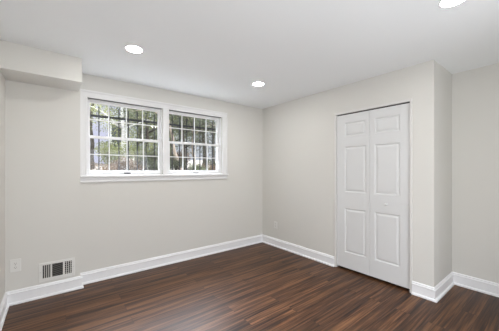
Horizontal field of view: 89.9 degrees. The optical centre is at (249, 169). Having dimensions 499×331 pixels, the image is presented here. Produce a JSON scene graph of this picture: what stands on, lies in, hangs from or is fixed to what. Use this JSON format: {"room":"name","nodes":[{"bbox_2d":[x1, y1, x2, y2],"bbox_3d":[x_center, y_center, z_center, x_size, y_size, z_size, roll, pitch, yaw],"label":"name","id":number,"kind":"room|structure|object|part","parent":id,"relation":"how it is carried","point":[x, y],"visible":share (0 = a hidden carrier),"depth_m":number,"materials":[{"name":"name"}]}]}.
{"room":"empty bedroom","nodes":[
{"label":"empty bedroom","id":0,"kind":"room"},
{"bbox_2d":[0,71,4,303],"bbox_3d":[-1.242,0.105,0.917,0.100,2.400,4.250,0,0,-38],"label":"wall","id":1,"kind":"structure","parent":0,"point":[2,79],"depth_m":2.26,"materials":[{"name":"white paint"}]},
{"bbox_2d":[0,292,8,330],"bbox_3d":[-1.131,1.238,0.883,0.031,0.133,3.860,0,0,-38],"label":"baseboard","id":2,"kind":"structure","parent":1,"relation":"attached to","point":[4,306],"depth_m":2.21,"materials":[{"name":"white wood"}]},
{"bbox_2d":[0,40,81,91],"bbox_3d":[-1.992,-0.976,2.425,0.583,0.238,0.370,0,0,-38],"label":"soffit","id":3,"kind":"structure","parent":0,"point":[18,62],"depth_m":2.30,"materials":[{"name":"white paint"}]},
{"bbox_2d":[5,73,261,291],"bbox_3d":[-0.866,0.105,3.729,3.965,2.400,0.290,0,0,-38],"label":"wall","id":4,"kind":"structure","parent":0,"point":[50,215],"depth_m":2.98,"materials":[{"name":"white paint"}]},
{"bbox_2d":[10,258,20,272],"bbox_3d":[-2.276,0.934,2.432,0.080,0.125,0.008,0,0,-38],"label":"power outlet","id":5,"kind":"object","parent":4,"relation":"attached to","point":[15,264],"visible":1,"depth_m":2.43,"materials":[{"name":"white plastic"}]},
{"bbox_2d":[39,257,74,282],"bbox_3d":[-2.020,1.056,2.630,0.302,0.193,0.014,0,0,-38],"label":"wall vent","id":6,"kind":"object","parent":4,"relation":"attached to","point":[53,270],"visible":1,"depth_m":2.63,"materials":[{"name":"white plastic"}]},
{"bbox_2d":[90,106,156,169],"bbox_3d":[-1.666,-0.335,3.321,0.884,0.920,0.056,0,0,-38],"label":"security grille","id":7,"kind":"object","parent":4,"relation":"attached to","point":[99,116],"visible":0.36,"depth_m":3.33,"materials":[{"name":"black metal"}]},
{"bbox_3d":[-1.672,-0.670,3.328,0.870,0.028,0.010,0,0,-38],"label":"rail","id":8,"kind":"part","parent":7,"relation":"part of","materials":[{"name":"metal"}]},
{"bbox_2d":[87,98,161,174],"bbox_3d":[-1.576,-0.372,3.206,0.870,0.915,0.156,0,0,-38],"label":"window","id":9,"kind":"structure","parent":4,"relation":"attached to","point":[89,100],"depth_m":3.19,"materials":[{"name":"white plastic"}]},
{"bbox_3d":[-1.585,-0.597,3.218,0.850,0.447,0.030,0,0,-38],"label":"sash","id":10,"kind":"part","parent":9,"relation":"part of","materials":[{"name":"white plastic"}]},
{"bbox_3d":[-1.564,-0.173,3.191,0.850,0.456,0.030,0,0,-38],"label":"sash","id":11,"kind":"part","parent":9,"relation":"part of","materials":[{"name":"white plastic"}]},
{"bbox_2d":[6,234,261,305],"bbox_3d":[-1.041,1.238,3.446,3.340,0.133,0.121,0,0,-38],"label":"baseboard","id":12,"kind":"structure","parent":4,"relation":"attached to","point":[27,294],"depth_m":3.03,"materials":[{"name":"white wood"}]},
{"bbox_2d":[80,174,228,177],"bbox_3d":[-1.139,0.079,3.441,1.985,0.028,0.086,0,0,-38],"label":"window sill","id":13,"kind":"structure","parent":4,"relation":"attached to","point":[139,175],"depth_m":3.25,"materials":[{"name":"white paint"}]},
{"bbox_2d":[169,116,215,169],"bbox_3d":[-0.920,-0.335,3.907,0.884,0.920,0.056,0,0,-38],"label":"security grille","id":14,"kind":"object","parent":4,"relation":"attached to","point":[172,124],"visible":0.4,"depth_m":3.96,"materials":[{"name":"black metal"}]},
{"bbox_3d":[-0.926,-0.670,3.914,0.870,0.028,0.010,0,0,-38],"label":"rail","id":15,"kind":"part","parent":14,"relation":"part of","materials":[{"name":"metal"}]},
{"bbox_2d":[169,110,220,173],"bbox_3d":[-0.830,-0.372,3.792,0.865,0.915,0.156,0,0,-38],"label":"window","id":16,"kind":"structure","parent":4,"relation":"attached to","point":[218,119],"depth_m":3.82,"materials":[{"name":"white plastic"}]},
{"bbox_3d":[-0.840,-0.597,3.804,0.845,0.447,0.030,0,0,-38],"label":"sash","id":17,"kind":"part","parent":16,"relation":"part of","materials":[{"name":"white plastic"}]},
{"bbox_3d":[-0.819,-0.173,3.777,0.845,0.456,0.030,0,0,-38],"label":"sash","id":18,"kind":"part","parent":16,"relation":"part of","materials":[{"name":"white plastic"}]},
{"bbox_2d":[0,0,498,108],"bbox_3d":[0.357,-1.170,2.172,4.165,0.150,4.250,0,0,-38],"label":"ceiling","id":19,"kind":"structure","parent":0,"point":[212,49],"depth_m":2.12,"materials":[{"name":"white paint"}]},
{"bbox_2d":[125,45,142,52],"bbox_3d":[-1.049,-1.093,2.274,0.154,0.006,0.154,0,0,-38],"label":"recessed light","id":20,"kind":"object","parent":19,"relation":"in","point":[131,48],"visible":1,"depth_m":2.27,"materials":[{"name":"white ceramic"}]},
{"bbox_2d":[252,82,263,85],"bbox_3d":[0.113,-1.093,3.199,0.154,0.006,0.154,0,0,-38],"label":"recessed light","id":21,"kind":"object","parent":19,"relation":"in","point":[254,83],"visible":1,"depth_m":3.18,"materials":[{"name":"white ceramic"}]},
{"bbox_2d":[438,0,464,7],"bbox_3d":[1.317,-1.093,1.617,0.154,0.006,0.154,0,0,-38],"label":"recessed light","id":22,"kind":"object","parent":19,"relation":"in","point":[443,3],"visible":1,"depth_m":1.64,"materials":[{"name":"white ceramic"}]},
{"bbox_2d":[2,242,498,330],"bbox_3d":[0.357,1.365,2.172,4.165,0.120,4.250,0,0,-38],"label":"floor","id":23,"kind":"structure","parent":0,"point":[262,286],"depth_m":2.45,"materials":[{"name":"brown wood"}]},
{"bbox_2d":[262,63,421,282],"bbox_3d":[1.044,0.105,3.576,0.100,2.400,2.491,0,0,-38],"label":"wall","id":24,"kind":"structure","parent":0,"point":[298,134],"depth_m":3.62,"materials":[{"name":"white paint"}]},
{"bbox_2d":[262,234,333,266],"bbox_3d":[0.679,1.238,3.935,0.031,0.133,1.475,0,0,-38],"label":"baseboard","id":25,"kind":"structure","parent":24,"relation":"attached to","point":[320,257],"depth_m":3.81,"materials":[{"name":"white wood"}]},
{"bbox_2d":[334,98,411,292],"bbox_3d":[1.464,0.277,3.026,0.120,2.056,0.925,0,0,-38],"label":"door","id":26,"kind":"structure","parent":24,"relation":"in","point":[373,144],"depth_m":2.96,"materials":[{"name":"white paint"}]},
{"bbox_2d":[422,60,451,286],"bbox_3d":[2.051,0.105,2.720,0.625,2.400,0.100,0,0,-38],"label":"wall","id":27,"kind":"structure","parent":0,"point":[436,80],"depth_m":2.56,"materials":[{"name":"white paint"}]},
{"bbox_2d":[411,272,454,302],"bbox_3d":[2.020,1.238,2.734,0.656,0.133,0.222,0,0,-38],"label":"baseboard","id":28,"kind":"structure","parent":27,"relation":"attached to","point":[434,294],"depth_m":2.57,"materials":[{"name":"white wood"}]},
{"bbox_2d":[452,63,498,282],"bbox_3d":[1.955,0.105,3.428,0.100,2.400,4.250,0,0,-38],"label":"wall","id":29,"kind":"structure","parent":0,"point":[475,92],"depth_m":2.71,"materials":[{"name":"white paint"}]},
{"bbox_2d":[453,272,498,296],"bbox_3d":[2.735,1.238,2.329,0.031,0.133,1.359,0,0,-38],"label":"baseboard","id":30,"kind":"structure","parent":29,"relation":"attached to","point":[473,283],"depth_m":2.69,"materials":[{"name":"white wood"}]},
{"label":"outside","id":31,"kind":"structure","parent":0,"visible":0},
{"bbox_2d":[90,158,215,169],"bbox_3d":[-5.840,-0.586,20.353,38.000,1.768,32.000,0,0,-38],"label":"ground","id":32,"kind":"structure","parent":31,"point":[190,161],"depth_m":17.26,"materials":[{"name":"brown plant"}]},
{"bbox_2d":[90,161,117,169],"bbox_3d":[-2.804,0.070,4.885,0.604,0.487,0.430,0,0,-38],"label":"shrub","id":33,"kind":"object","parent":32,"relation":"on","point":[111,166],"visible":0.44,"depth_m":4.90,"materials":[{"name":"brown plant"}]},
{"bbox_2d":[90,103,125,163],"bbox_3d":[-13.782,-3.255,17.675,8.800,7.750,7.000,0,0,-38],"label":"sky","id":34,"kind":"structure","parent":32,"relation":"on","point":[95,133],"depth_m":16.92,"materials":[{"name":"grey"}]},
{"bbox_3d":[-9.142,-2.480,17.435,0.840,1.240,0.010,0,0,-38],"label":"pane","id":35,"kind":"part","parent":34,"relation":"part of","materials":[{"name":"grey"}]},
{"bbox_2d":[94,141,135,165],"bbox_3d":[-3.378,-0.274,6.275,0.706,0.915,0.851,0,0,19],"label":"shrub","id":36,"kind":"object","parent":32,"relation":"on","point":[106,151],"visible":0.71,"depth_m":6.14,"materials":[{"name":"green plant"}]},
{"bbox_2d":[90,103,152,168],"bbox_3d":[-6.379,-2.537,10.012,5.160,5.247,5.543,0,0,26],"label":"tree","id":37,"kind":"object","parent":32,"relation":"on","point":[92,142],"visible":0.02,"depth_m":9.99,"materials":[{"name":"grey plant"}]},
{"bbox_2d":[102,140,140,162],"bbox_3d":[-5.010,-0.531,9.867,1.725,1.238,1.326,0,0,-38],"label":"shrub","id":38,"kind":"object","parent":32,"relation":"on","point":[104,140],"visible":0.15,"depth_m":9.57,"materials":[{"name":"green plant"}]},
{"bbox_2d":[107,156,144,169],"bbox_3d":[-2.834,-0.039,5.800,0.906,0.529,0.636,0,0,-38],"label":"shrub","id":39,"kind":"object","parent":32,"relation":"on","point":[122,163],"visible":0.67,"depth_m":5.75,"materials":[{"name":"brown plant"}]},
{"bbox_2d":[90,103,180,169],"bbox_3d":[-4.314,-1.849,7.823,2.926,4.160,4.078,0,0,31],"label":"tree","id":40,"kind":"object","parent":32,"relation":"on","point":[122,126],"visible":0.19,"depth_m":7.72,"materials":[{"name":"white plant"}]},
{"bbox_2d":[115,139,157,169],"bbox_3d":[-3.137,-0.335,6.940,1.197,1.045,0.899,0,0,-38],"label":"shrub","id":41,"kind":"object","parent":32,"relation":"on","point":[151,147],"visible":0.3,"depth_m":6.88,"materials":[{"name":"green plant"}]},
{"bbox_2d":[111,107,181,169],"bbox_3d":[-2.596,-1.553,7.904,3.199,3.740,3.704,0,0,-22],"label":"tree","id":42,"kind":"object","parent":32,"relation":"on","point":[170,129],"visible":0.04,"depth_m":7.88,"materials":[{"name":"beige plant"}]},
{"bbox_2d":[105,106,197,162],"bbox_3d":[-4.898,-2.548,12.279,5.827,5.207,5.649,0,0,-38],"label":"tree","id":43,"kind":"object","parent":32,"relation":"on","point":[139,126],"visible":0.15,"depth_m":12.00,"materials":[{"name":"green plant"}]},
{"bbox_2d":[95,106,211,169],"bbox_3d":[-3.355,-1.754,8.979,3.938,4.003,4.016,0,0,-38],"label":"tree","id":44,"kind":"object","parent":32,"relation":"on","point":[123,113],"visible":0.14,"depth_m":8.66,"materials":[{"name":"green plant"}]},
{"bbox_2d":[133,157,174,169],"bbox_3d":[-2.210,-0.028,5.858,0.957,0.508,0.582,0,0,-38],"label":"shrub","id":45,"kind":"object","parent":32,"relation":"on","point":[150,162],"visible":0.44,"depth_m":5.77,"materials":[{"name":"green plant"}]},
{"bbox_2d":[138,147,174,168],"bbox_3d":[-2.550,-0.218,6.764,0.982,0.839,0.524,0,0,-38],"label":"shrub","id":46,"kind":"object","parent":32,"relation":"on","point":[149,153],"visible":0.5,"depth_m":6.68,"materials":[{"name":"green plant"}]},
{"bbox_2d":[114,109,215,169],"bbox_3d":[-2.342,-1.962,9.098,4.618,4.442,3.951,0,0,-38],"label":"tree","id":47,"kind":"object","parent":32,"relation":"on","point":[183,131],"visible":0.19,"depth_m":8.72,"materials":[{"name":"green plant"}]},
{"bbox_2d":[125,113,215,162],"bbox_3d":[-3.937,-2.984,13.761,5.471,5.974,5.641,0,0,-38],"label":"tree","id":48,"kind":"object","parent":32,"relation":"on","point":[133,113],"visible":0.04,"depth_m":13.18,"materials":[{"name":"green plant"}]},
{"bbox_2d":[170,156,190,169],"bbox_3d":[-1.996,-0.065,6.923,0.966,0.596,0.585,0,0,-38],"label":"shrub","id":49,"kind":"object","parent":32,"relation":"on","point":[176,164],"visible":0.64,"depth_m":6.85,"materials":[{"name":"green plant"}]},
{"bbox_2d":[170,149,191,163],"bbox_3d":[-3.236,-0.481,11.729,1.366,1.129,1.290,0,0,-38],"label":"shrub","id":50,"kind":"object","parent":32,"relation":"on","point":[189,149],"visible":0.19,"depth_m":11.75,"materials":[{"name":"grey plant"}]},
{"bbox_2d":[155,114,215,165],"bbox_3d":[-2.080,-2.089,10.039,4.076,4.485,4.087,0,0,-38],"label":"tree","id":51,"kind":"object","parent":32,"relation":"on","point":[203,122],"visible":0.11,"depth_m":9.94,"materials":[{"name":"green plant"}]},
{"bbox_2d":[170,114,215,164],"bbox_3d":[-2.485,-1.952,9.513,3.773,4.270,4.101,0,0,-38],"label":"tree","id":52,"kind":"object","parent":32,"relation":"on","point":[170,114],"visible":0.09,"depth_m":9.14,"materials":[{"name":"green plant"}]},
{"bbox_2d":[188,163,210,169],"bbox_3d":[-1.301,0.023,6.475,0.551,0.443,0.622,0,0,16],"label":"shrub","id":53,"kind":"object","parent":32,"relation":"on","point":[197,167],"visible":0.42,"depth_m":6.45,"materials":[{"name":"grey plant"}]},
{"bbox_2d":[189,119,215,165],"bbox_3d":[-2.714,-3.307,15.922,6.553,6.618,6.238,0,0,-10],"label":"tree","id":54,"kind":"object","parent":32,"relation":"on","point":[196,119],"visible":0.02,"depth_m":16.38,"materials":[{"name":"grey plant"}]},
{"bbox_2d":[197,163,215,169],"bbox_3d":[-1.109,0.052,7.090,0.994,0.475,0.608,0,0,-38],"label":"shrub","id":55,"kind":"object","parent":32,"relation":"on","point":[210,167],"visible":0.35,"depth_m":7.16,"materials":[{"name":"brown plant"}]},
{"bbox_2d":[202,159,215,168],"bbox_3d":[-1.105,-0.040,7.986,0.854,0.641,0.644,0,0,-15],"label":"shrub","id":56,"kind":"object","parent":32,"relation":"on","point":[209,160],"visible":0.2,"depth_m":7.83,"materials":[{"name":"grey plant"}]}
]}

